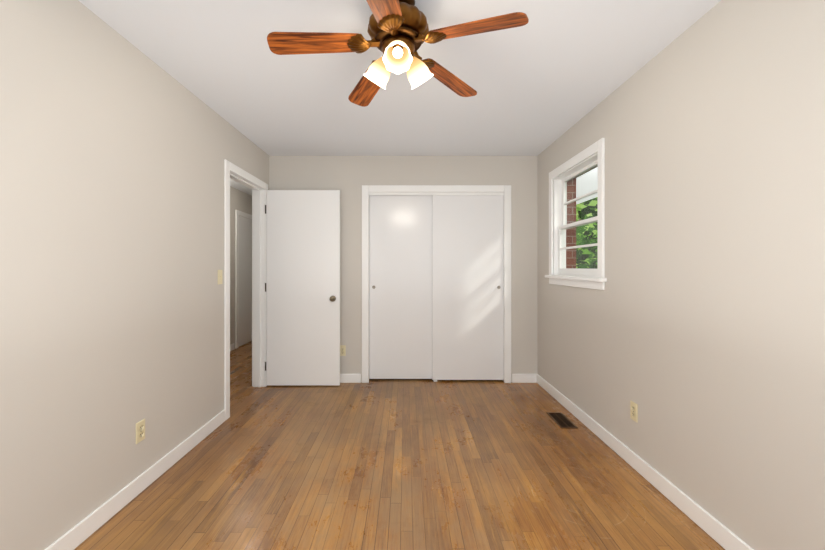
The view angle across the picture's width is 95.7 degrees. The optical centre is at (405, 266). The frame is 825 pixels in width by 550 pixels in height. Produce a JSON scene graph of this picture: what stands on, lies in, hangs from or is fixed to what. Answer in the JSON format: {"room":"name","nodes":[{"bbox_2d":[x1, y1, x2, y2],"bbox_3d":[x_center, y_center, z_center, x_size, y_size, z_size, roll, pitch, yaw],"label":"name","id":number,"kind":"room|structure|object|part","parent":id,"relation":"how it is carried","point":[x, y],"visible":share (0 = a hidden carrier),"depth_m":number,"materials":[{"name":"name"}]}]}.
{"room":"empty bedroom","nodes":[
{"label":"empty bedroom","id":0,"kind":"room"},
{"bbox_2d":[0,0,268,549],"bbox_3d":[-1.528,0.023,3.518,0.114,2.440,8.164,0,0,0],"label":"wall","id":1,"kind":"structure","parent":0,"point":[113,149],"depth_m":1.77,"materials":[{"name":"paint"}]},
{"bbox_2d":[45,409,225,549],"bbox_3d":[-1.464,1.196,1.284,0.014,0.095,3.467,0,0,0],"label":"baseboard","id":2,"kind":"structure","parent":1,"relation":"attached to","point":[79,533],"depth_m":1.97,"materials":[{"name":"white wood"}]},
{"bbox_2d":[136,419,144,443],"bbox_3d":[-1.466,0.908,2.063,0.010,0.114,0.070,0,0,0],"label":"electrical outlet","id":3,"kind":"object","parent":1,"relation":"attached to","point":[140,431],"visible":1,"depth_m":2.06,"materials":[{"name":"beige plastic"}]},
{"bbox_2d":[218,270,221,283],"bbox_3d":[-1.464,0.079,2.946,0.016,0.114,0.070,0,0,0],"label":"light switch","id":4,"kind":"object","parent":1,"relation":"attached to","point":[219,276],"visible":1,"depth_m":2.94,"materials":[{"name":"beige plastic"}]},
{"bbox_2d":[224,159,267,419],"bbox_3d":[-1.464,0.185,3.481,0.016,2.115,0.928,0,0,0],"label":"door frame","id":5,"kind":"structure","parent":1,"relation":"attached to","point":[227,285],"depth_m":3.04,"materials":[{"name":"white wood"}]},
{"bbox_2d":[230,171,263,189],"bbox_3d":[-1.528,-0.812,3.481,0.114,0.020,0.778,0,0,0],"label":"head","id":6,"kind":"structure","parent":1,"relation":"attached to","point":[243,179],"depth_m":3.50,"materials":[{"name":"white"}]},
{"bbox_2d":[230,174,259,189],"bbox_3d":[-1.520,-0.797,3.481,0.023,0.010,0.778,0,0,0],"label":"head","id":7,"kind":"structure","parent":6,"relation":"attached to","point":[239,179],"depth_m":3.50,"materials":[{"name":"white"}]},
{"bbox_2d":[252,190,252,386],"bbox_3d":[-1.593,0.185,3.910,0.016,2.115,0.070,0,0,0],"label":"door frame","id":8,"kind":"structure","parent":1,"relation":"attached to","point":[252,288],"depth_m":3.88,"materials":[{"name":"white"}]},
{"bbox_2d":[253,190,264,386],"bbox_3d":[-1.528,0.210,3.880,0.114,2.065,0.020,0,0,0],"label":"door jamb","id":9,"kind":"structure","parent":1,"relation":"in","point":[255,288],"depth_m":3.87,"materials":[{"name":"white wood"}]},
{"bbox_2d":[258,190,260,386],"bbox_3d":[-1.520,0.221,3.865,0.023,2.045,0.010,0,0,0],"label":"door stop","id":10,"kind":"object","parent":9,"relation":"attached to","point":[259,288],"visible":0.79,"depth_m":3.86,"materials":[{"name":"white wood"}]},
{"bbox_2d":[266,190,339,384],"bbox_3d":[-1.071,0.216,3.892,0.762,2.030,0.155,0,0,0],"label":"door","id":11,"kind":"structure","parent":9,"relation":"attached to","point":[302,287],"depth_m":3.87,"materials":[{"name":"white wood"}]},
{"bbox_3d":[-0.759,0.328,3.844,0.064,0.064,0.060,0,0,0],"label":"knob","id":12,"kind":"part","parent":11,"relation":"part of","materials":[{"name":"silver metal"}]},
{"bbox_2d":[230,186,251,348],"bbox_3d":[-2.650,0.023,4.450,0.100,2.440,6.300,0,0,0],"label":"wall","id":13,"kind":"structure","parent":0,"point":[240,201],"depth_m":5.62,"materials":[{"name":"paint"}]},
{"bbox_2d":[235,210,251,348],"bbox_3d":[-2.590,0.185,6.115,0.020,2.115,0.870,0,0,0],"label":"door","id":14,"kind":"structure","parent":13,"relation":"attached to","point":[245,280],"depth_m":5.94,"materials":[{"name":"white wood"}]},
{"bbox_2d":[74,341,724,549],"bbox_3d":[-0.592,1.293,3.500,4.516,0.100,8.400,0,0,0],"label":"floor","id":15,"kind":"structure","parent":0,"point":[401,464],"depth_m":2.16,"materials":[{"name":"brown wood"}]},
{"bbox_2d":[546,412,577,427],"bbox_3d":[1.260,1.240,3.025,0.130,0.005,0.305,0,0,0],"label":"floor vent","id":16,"kind":"object","parent":15,"relation":"in","point":[561,419],"visible":1,"depth_m":3.02,"materials":[{"name":"brown metal"}]},
{"bbox_2d":[78,0,720,195],"bbox_3d":[-0.592,-1.247,3.500,4.516,0.100,8.400,0,0,0],"label":"ceiling","id":17,"kind":"structure","parent":0,"point":[550,72],"depth_m":2.24,"materials":[{"name":"paint"}]},
{"bbox_2d":[267,0,528,106],"bbox_3d":[-0.057,-1.014,1.665,1.075,0.366,1.075,0,0,0],"label":"ceiling fan","id":18,"kind":"object","parent":17,"relation":"hanging from","point":[399,32],"visible":1,"depth_m":1.62,"materials":[{"name":"brown wood"}]},
{"bbox_3d":[-0.394,-0.978,1.631,0.400,0.006,0.122,-6,-10,-9],"label":"blade","id":19,"kind":"part","parent":18,"relation":"part of","materials":[{"name":"brown wood"}]},
{"bbox_3d":[-0.200,-0.978,2.012,0.122,0.006,0.400,12,-11,-25],"label":"blade","id":20,"kind":"part","parent":18,"relation":"part of","materials":[{"name":"brown wood"}]},
{"bbox_3d":[-0.136,-1.013,1.673,0.069,0.051,0.031,0,0,0],"label":"arm","id":21,"kind":"part","parent":18,"relation":"part of"},
{"bbox_3d":[-0.092,-0.978,1.329,0.122,0.006,0.400,-11,4,10],"label":"blade","id":22,"kind":"part","parent":18,"relation":"part of","materials":[{"name":"brown wood"}]},
{"bbox_3d":[-0.119,-0.914,1.736,0.128,0.112,0.128,21,21,-33],"label":"lamp shade","id":23,"kind":"part","parent":18,"relation":"part of","materials":[{"name":"white glass"}]},
{"bbox_2d":[392,39,402,52],"bbox_3d":[-0.035,-0.968,1.632,0.044,0.050,0.056,0,0,0],"label":"bulb","id":24,"kind":"object","parent":18,"relation":"attached to","point":[396,45],"depth_m":1.62,"materials":[{"name":"white glass"}]},
{"bbox_3d":[-0.035,-0.914,1.591,0.128,0.112,0.128,0,-36,0],"label":"lamp shade","id":25,"kind":"part","parent":18,"relation":"part of","materials":[{"name":"white glass"}]},
{"bbox_3d":[-0.035,-0.914,1.592,0.044,0.044,0.044,0,0,0],"label":"bulb","id":26,"kind":"part","parent":18,"relation":"part of","materials":[{"name":"white glass"}]},
{"bbox_3d":[-0.035,-1.091,1.688,0.279,0.136,0.273,0,0,0],"label":"motor","id":27,"kind":"part","parent":18,"relation":"part of","materials":[{"name":"brown metal"}]},
{"bbox_3d":[0.055,-1.013,1.643,0.067,0.051,0.047,0,0,0],"label":"arm","id":28,"kind":"part","parent":18,"relation":"part of"},
{"bbox_3d":[0.049,-0.914,1.736,0.128,0.112,0.128,-21,21,33],"label":"lamp shade","id":29,"kind":"part","parent":18,"relation":"part of","materials":[{"name":"white glass"}]},
{"bbox_3d":[0.222,-0.978,1.945,0.400,0.006,0.122,8,5,-45],"label":"blade","id":30,"kind":"part","parent":18,"relation":"part of","materials":[{"name":"brown wood"}]},
{"bbox_3d":[0.289,-0.978,1.523,0.400,0.006,0.122,7,14,27],"label":"blade","id":31,"kind":"part","parent":18,"relation":"part of","materials":[{"name":"brown wood"}]},
{"bbox_2d":[269,156,537,381],"bbox_3d":[-0.028,0.023,4.072,2.887,2.440,0.114,0,0,0],"label":"wall","id":32,"kind":"structure","parent":0,"point":[346,176],"depth_m":4.02,"materials":[{"name":"paint"}]},
{"bbox_2d":[340,345,345,355],"bbox_3d":[-0.683,0.899,4.010,0.070,0.114,0.010,0,0,0],"label":"electrical outlet","id":33,"kind":"object","parent":32,"relation":"attached to","point":[342,350],"visible":0.81,"depth_m":4.01,"materials":[{"name":"beige plastic"}]},
{"bbox_2d":[340,374,360,382],"bbox_3d":[-0.971,1.196,4.008,0.972,0.095,0.014,0,0,0],"label":"baseboard","id":34,"kind":"structure","parent":32,"relation":"attached to","point":[350,378],"depth_m":4.00,"materials":[{"name":"white wood"}]},
{"bbox_2d":[362,185,368,382],"bbox_3d":[-0.438,0.183,4.007,0.075,2.120,0.016,0,0,0],"label":"trim","id":35,"kind":"structure","parent":32,"relation":"attached to","point":[365,283],"depth_m":4.00,"materials":[{"name":"white wood"}]},
{"bbox_2d":[369,195,431,378],"bbox_3d":[-0.029,0.215,4.095,0.748,2.015,0.032,0,0,0],"label":"door","id":36,"kind":"structure","parent":32,"relation":"in","point":[400,280],"depth_m":4.08,"materials":[{"name":"white wood"}]},
{"bbox_2d":[369,192,503,194],"bbox_3d":[0.328,-0.793,4.031,1.465,0.032,0.008,0,0,0],"label":"trim","id":37,"kind":"structure","parent":32,"relation":"attached to","point":[436,193],"depth_m":4.03,"materials":[{"name":"white wood"}]},
{"bbox_2d":[369,185,503,191],"bbox_3d":[0.328,-0.841,4.007,1.455,0.073,0.016,0,0,0],"label":"trim","id":38,"kind":"structure","parent":32,"relation":"attached to","point":[436,188],"depth_m":4.00,"materials":[{"name":"white wood"}]},
{"bbox_2d":[432,195,503,379],"bbox_3d":[0.671,0.215,4.055,0.773,2.015,0.032,0,0,0],"label":"door","id":39,"kind":"structure","parent":32,"relation":"in","point":[467,293],"depth_m":4.04,"materials":[{"name":"white wood"}]},
{"bbox_2d":[504,185,510,382],"bbox_3d":[1.093,0.183,4.007,0.075,2.120,0.016,0,0,0],"label":"trim","id":40,"kind":"structure","parent":32,"relation":"attached to","point":[507,283],"depth_m":4.00,"materials":[{"name":"white wood"}]},
{"bbox_2d":[512,374,536,382],"bbox_3d":[1.271,1.196,4.008,0.262,0.095,0.014,0,0,0],"label":"baseboard","id":41,"kind":"structure","parent":32,"relation":"attached to","point":[524,378],"depth_m":4.00,"materials":[{"name":"white wood"}]},
{"bbox_2d":[566,178,575,267],"bbox_3d":[1.588,0.023,5.598,0.105,2.440,4.005,0,0,0],"label":"brick wall","id":42,"kind":"structure","parent":0,"point":[570,232],"depth_m":3.60,"materials":[{"name":"red brick"}]},
{"bbox_2d":[538,0,824,549],"bbox_3d":[1.476,0.023,3.518,0.120,2.440,8.164,0,0,0],"label":"wall","id":43,"kind":"structure","parent":0,"point":[712,297],"depth_m":1.70,"materials":[{"name":"paint"}]},
{"bbox_2d":[545,138,606,289],"bbox_3d":[1.450,-0.379,3.155,0.168,1.087,1.050,0,0,0],"label":"window","id":44,"kind":"structure","parent":43,"relation":"in","point":[557,201],"depth_m":3.20,"materials":[{"name":"white wood"}]},
{"bbox_3d":[1.472,-0.157,3.554,0.032,0.461,0.042,0,0,0],"label":"window sash low stile","id":45,"kind":"part","parent":44,"relation":"part of","materials":[{"name":"white wood"}]},
{"bbox_3d":[1.508,-0.597,3.554,0.032,0.479,0.042,0,0,0],"label":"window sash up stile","id":46,"kind":"part","parent":44,"relation":"part of","materials":[{"name":"white wood"}]},
{"bbox_3d":[1.472,-0.172,3.155,0.024,0.018,0.756,0,0,0],"label":"window sash low muntin","id":47,"kind":"part","parent":44,"relation":"part of","materials":[{"name":"white wood"}]},
{"bbox_3d":[1.472,0.043,3.155,0.032,0.060,0.756,0,0,0],"label":"window sash low rail","id":48,"kind":"part","parent":44,"relation":"part of","materials":[{"name":"white wood"}]},
{"bbox_3d":[1.472,-0.373,3.155,0.032,0.030,0.756,0,0,0],"label":"window sash low rail","id":49,"kind":"part","parent":44,"relation":"part of","materials":[{"name":"white wood"}]},
{"bbox_3d":[1.476,0.083,3.155,0.114,0.020,0.840,0,0,0],"label":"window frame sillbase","id":50,"kind":"part","parent":44,"relation":"part of","materials":[{"name":"white wood"}]},
{"bbox_3d":[1.472,-0.172,3.155,0.003,0.371,0.756,0,0,0],"label":"sash glass","id":51,"kind":"part","parent":44,"relation":"part of","materials":[{"name":"clear glass"}]},
{"bbox_3d":[1.508,-0.597,3.155,0.024,0.018,0.756,0,0,0],"label":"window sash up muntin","id":52,"kind":"part","parent":44,"relation":"part of","materials":[{"name":"white wood"}]},
{"bbox_3d":[1.508,-0.822,3.155,0.032,0.030,0.756,0,0,0],"label":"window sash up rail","id":53,"kind":"part","parent":44,"relation":"part of","materials":[{"name":"white wood"}]},
{"bbox_3d":[1.508,-0.597,3.155,0.003,0.419,0.756,0,0,0],"label":"sash glass","id":54,"kind":"part","parent":44,"relation":"part of","materials":[{"name":"clear glass"}]},
{"bbox_2d":[630,400,637,422],"bbox_3d":[1.410,0.895,2.312,0.010,0.114,0.070,0,0,0],"label":"electrical outlet","id":55,"kind":"object","parent":43,"relation":"attached to","point":[633,411],"visible":1,"depth_m":2.30,"materials":[{"name":"beige plastic"}]},
{"bbox_2d":[537,374,753,549],"bbox_3d":[1.409,1.196,1.782,0.014,0.095,4.465,0,0,0],"label":"baseboard","id":56,"kind":"structure","parent":43,"relation":"attached to","point":[719,533],"depth_m":2.06,"materials":[{"name":"white wood"}]},
{"label":"outside","id":57,"kind":"structure","parent":0,"visible":0},
{"bbox_2d":[576,167,597,268],"bbox_3d":[6.301,-11.247,32.000,9.230,27.020,76.000,0,0,0],"label":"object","id":58,"kind":"structure","parent":57,"point":[591,230],"depth_m":9.82,"materials":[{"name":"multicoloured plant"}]}
]}

